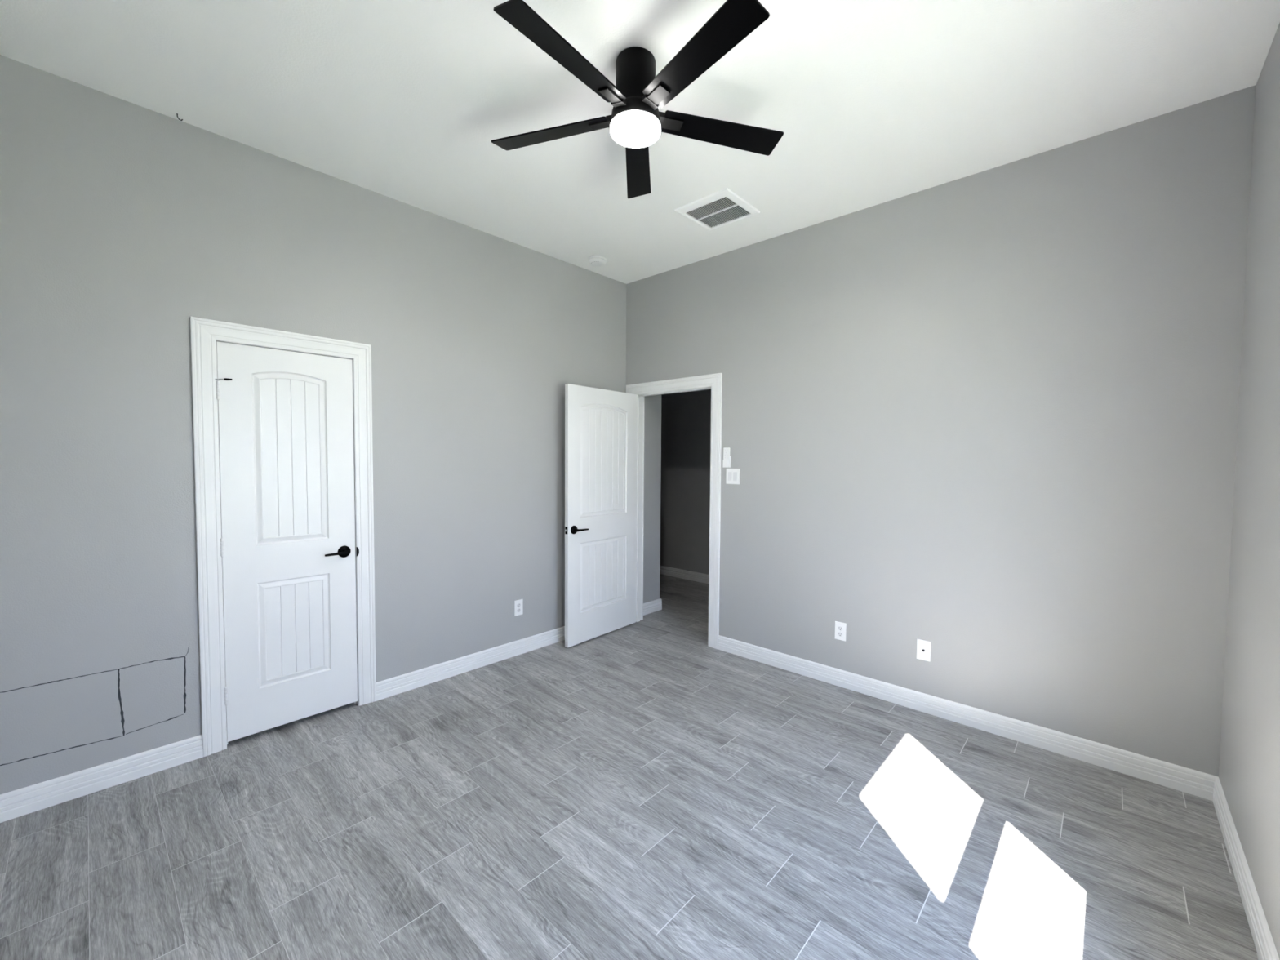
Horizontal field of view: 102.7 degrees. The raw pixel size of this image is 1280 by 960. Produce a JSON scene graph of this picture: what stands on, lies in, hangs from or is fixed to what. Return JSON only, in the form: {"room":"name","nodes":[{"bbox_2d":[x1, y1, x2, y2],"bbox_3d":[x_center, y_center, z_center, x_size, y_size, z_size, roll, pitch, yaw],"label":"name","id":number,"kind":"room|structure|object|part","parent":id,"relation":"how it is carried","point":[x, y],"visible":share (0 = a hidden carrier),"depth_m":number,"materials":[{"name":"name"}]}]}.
{"room":"empty bedroom","nodes":[
{"label":"empty bedroom","id":0,"kind":"room"},
{"bbox_2d":[0,54,661,794],"bbox_3d":[-1.307,-0.192,3.443,0.135,3.042,4.310,3,3,43],"label":"wall","id":1,"kind":"structure","parent":0,"point":[122,223],"depth_m":2.45,"materials":[{"name":"grey paint"}]},
{"bbox_2d":[0,734,203,822],"bbox_3d":[-2.377,1.316,2.275,0.015,0.108,0.666,3,3,43],"label":"baseboard","id":2,"kind":"structure","parent":1,"relation":"attached to","point":[16,803],"depth_m":2.25,"materials":[{"name":"white paint"}]},
{"bbox_2d":[190,316,376,756],"bbox_3d":[-1.912,0.281,2.811,0.134,2.139,0.804,3,3,43],"label":"door frame","id":3,"kind":"structure","parent":1,"relation":"attached to","point":[205,333],"depth_m":2.55,"materials":[{"name":"white paint"}]},
{"bbox_2d":[215,341,357,742],"bbox_3d":[-1.875,0.317,2.769,0.090,2.013,0.621,3,3,43],"label":"door","id":4,"kind":"structure","parent":1,"relation":"in","point":[286,418],"depth_m":2.76,"materials":[{"name":"white paint"}]},
{"bbox_3d":[-1.719,0.415,2.917,0.055,0.067,0.146,3,3,43],"label":"handle","id":5,"kind":"part","parent":4,"relation":"part of","materials":[{"name":"black metal"}]},
{"bbox_2d":[376,626,564,701],"bbox_3d":[-0.877,1.260,3.898,0.015,0.108,2.147,3,3,43],"label":"baseboard","id":6,"kind":"structure","parent":1,"relation":"attached to","point":[399,684],"depth_m":3.52,"materials":[{"name":"white paint"}]},
{"bbox_2d":[514,599,523,616],"bbox_3d":[-0.911,0.959,3.852,0.008,0.117,0.072,3,3,43],"label":"wall outlet","id":7,"kind":"object","parent":1,"relation":"attached to","point":[518,608],"visible":1,"depth_m":3.85,"materials":[{"name":"white plastic"}]},
{"bbox_2d":[516,603,520,612],"bbox_3d":[-0.910,0.960,3.850,0.002,0.067,0.033,3,3,43],"label":"receptacle","id":8,"kind":"object","parent":7,"relation":"attached to","point":[518,605],"depth_m":3.85,"materials":[{"name":"white plastic"}]},
{"bbox_2d":[643,598,662,615],"bbox_3d":[0.046,1.223,4.956,0.135,0.108,0.355,3,3,43],"label":"baseboard","id":9,"kind":"structure","parent":1,"relation":"attached to","point":[654,606],"depth_m":4.94,"materials":[{"name":"white paint"}]},
{"bbox_2d":[0,573,1258,959],"bbox_3d":[-0.125,1.401,3.370,5.445,0.120,5.345,3,3,43],"label":"floor","id":10,"kind":"structure","parent":0,"point":[643,789],"depth_m":2.01,"materials":[{"name":"grey tile"}]},
{"bbox_2d":[0,0,1279,284],"bbox_3d":[-0.306,-1.718,2.220,4.735,0.120,3.950,3,3,43],"label":"ceiling","id":11,"kind":"structure","parent":0,"point":[873,102],"depth_m":2.15,"materials":[{"name":"white paint"}]},
{"bbox_2d":[588,255,606,266],"bbox_3d":[-0.333,-1.710,4.009,0.142,0.042,0.142,3,3,43],"label":"smoke detector","id":12,"kind":"object","parent":11,"relation":"attached to","point":[594,260],"visible":1,"depth_m":3.97,"materials":[{"name":"white plastic"}]},
{"bbox_2d":[491,0,783,198],"bbox_3d":[-0.028,-1.507,1.994,1.233,0.278,1.211,3,3,43],"label":"ceiling fan","id":13,"kind":"object","parent":11,"relation":"hanging from","point":[635,122],"visible":1,"depth_m":1.94,"materials":[{"name":"black"}]},
{"bbox_3d":[-0.370,-1.454,2.151,0.522,0.036,0.121,1,2,19],"label":"blade","id":14,"kind":"part","parent":13,"relation":"part of","materials":[{"name":"black wood"}]},
{"bbox_3d":[-0.244,-1.427,1.732,0.121,0.038,0.522,2,3,37],"label":"blade","id":15,"kind":"part","parent":13,"relation":"part of","materials":[{"name":"black wood"}]},
{"bbox_3d":[-0.011,-1.466,2.401,0.122,0.038,0.522,0,2,1],"label":"blade","id":16,"kind":"part","parent":13,"relation":"part of","materials":[{"name":"black wood"}]},
{"bbox_3d":[0.195,-1.424,1.722,0.122,0.036,0.522,-1,3,-35],"label":"blade","id":17,"kind":"part","parent":13,"relation":"part of","materials":[{"name":"black wood"}]},
{"bbox_3d":[0.339,-1.448,2.136,0.522,0.033,0.122,0,2,-17],"label":"blade","id":18,"kind":"part","parent":13,"relation":"part of","materials":[{"name":"black wood"}]},
{"bbox_2d":[674,187,759,231],"bbox_3d":[0.487,-1.687,3.219,0.387,0.012,0.380,3,3,43],"label":"ceiling vent","id":19,"kind":"object","parent":11,"relation":"in","point":[721,208],"visible":1,"depth_m":3.20,"materials":[{"name":"white metal"}]},
{"bbox_2d":[660,389,711,574],"bbox_3d":[1.040,-0.132,5.920,3.500,2.750,0.100,3,3,43],"label":"wall","id":20,"kind":"structure","parent":0,"point":[686,416],"depth_m":6.30,"materials":[{"name":"grey paint"}]},
{"bbox_2d":[660,565,708,583],"bbox_3d":[0.992,1.189,5.932,3.500,0.108,0.015,3,3,43],"label":"baseboard","id":21,"kind":"structure","parent":20,"relation":"attached to","point":[679,573],"depth_m":6.33,"materials":[{"name":"white paint"}]},
{"bbox_2d":[626,84,1256,776],"bbox_3d":[1.242,-0.175,3.455,3.635,3.042,0.115,3,3,43],"label":"wall","id":22,"kind":"structure","parent":0,"point":[988,418],"depth_m":2.72,"materials":[{"name":"grey paint"}]},
{"bbox_2d":[564,383,636,647],"bbox_3d":[-0.306,0.273,4.256,0.145,2.034,0.835,2,3,40],"label":"door","id":23,"kind":"structure","parent":22,"relation":"in","point":[601,424],"depth_m":4.20,"materials":[{"name":"white paint"}]},
{"bbox_3d":[-0.469,0.387,3.995,0.055,0.067,0.146,2,3,40],"label":"handle","id":24,"kind":"part","parent":23,"relation":"part of","materials":[{"name":"black metal"}]},
{"bbox_2d":[626,373,722,648],"bbox_3d":[0.289,0.233,4.349,1.013,2.139,0.153,3,3,43],"label":"door frame","id":25,"kind":"structure","parent":22,"relation":"attached to","point":[713,382],"depth_m":4.03,"materials":[{"name":"white paint"}]},
{"bbox_3d":[0.337,0.231,4.396,1.007,2.139,0.019,3,3,43],"label":"hall casing","id":26,"kind":"part","parent":25,"relation":"part of","materials":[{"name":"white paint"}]},
{"bbox_2d":[722,455,730,467],"bbox_3d":[0.660,-0.140,3.902,0.056,0.088,0.018,3,3,43],"label":"remote holder","id":27,"kind":"object","parent":22,"relation":"attached to","point":[726,463],"visible":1,"depth_m":3.89,"materials":[{"name":"white plastic"}]},
{"bbox_2d":[723,447,729,459],"bbox_3d":[0.659,-0.173,3.900,0.054,0.146,0.013,3,3,43],"label":"remote control","id":28,"kind":"object","parent":27,"relation":"in","point":[726,450],"visible":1,"depth_m":3.89,"materials":[{"name":"white plastic"}]},
{"bbox_2d":[725,468,739,484],"bbox_3d":[0.701,-0.027,3.874,0.117,0.117,0.010,3,3,43],"label":"light switch","id":29,"kind":"object","parent":22,"relation":"attached to","point":[732,474],"visible":1,"depth_m":3.87,"materials":[{"name":"white plastic"}]},
{"bbox_2d":[835,621,846,641],"bbox_3d":[1.310,0.988,3.348,0.072,0.117,0.008,3,3,43],"label":"wall outlet","id":30,"kind":"object","parent":22,"relation":"attached to","point":[840,628],"visible":1,"depth_m":3.35,"materials":[{"name":"white plastic"}]},
{"bbox_2d":[837,626,843,636],"bbox_3d":[1.308,0.988,3.346,0.033,0.067,0.002,3,3,43],"label":"receptacle","id":31,"kind":"object","parent":30,"relation":"attached to","point":[840,628],"depth_m":3.35,"materials":[{"name":"white plastic"}]},
{"bbox_2d":[916,639,930,662],"bbox_3d":[1.669,1.002,3.015,0.073,0.119,0.010,3,3,43],"label":"cable plate","id":32,"kind":"object","parent":22,"relation":"attached to","point":[923,647],"visible":1,"depth_m":3.01,"materials":[{"name":"white plastic"}]},
{"bbox_2d":[717,635,1218,800],"bbox_3d":[1.566,1.308,3.117,2.603,0.108,0.015,3,3,43],"label":"baseboard","id":33,"kind":"structure","parent":22,"relation":"attached to","point":[1196,783],"depth_m":2.76,"materials":[{"name":"white paint"}]},
{"bbox_2d":[1218,22,1279,959],"bbox_3d":[1.335,-0.065,0.761,0.160,3.042,3.950,3,3,43],"label":"wall","id":34,"kind":"structure","parent":0,"point":[1249,766],"depth_m":1.83,"materials":[{"name":"grey paint"}]},
{"bbox_2d":[1212,777,1279,959],"bbox_3d":[1.289,1.397,0.911,0.015,0.108,3.635,3,3,43],"label":"baseboard","id":35,"kind":"structure","parent":34,"relation":"attached to","point":[1262,937],"depth_m":1.73,"materials":[{"name":"white paint"}]}
]}

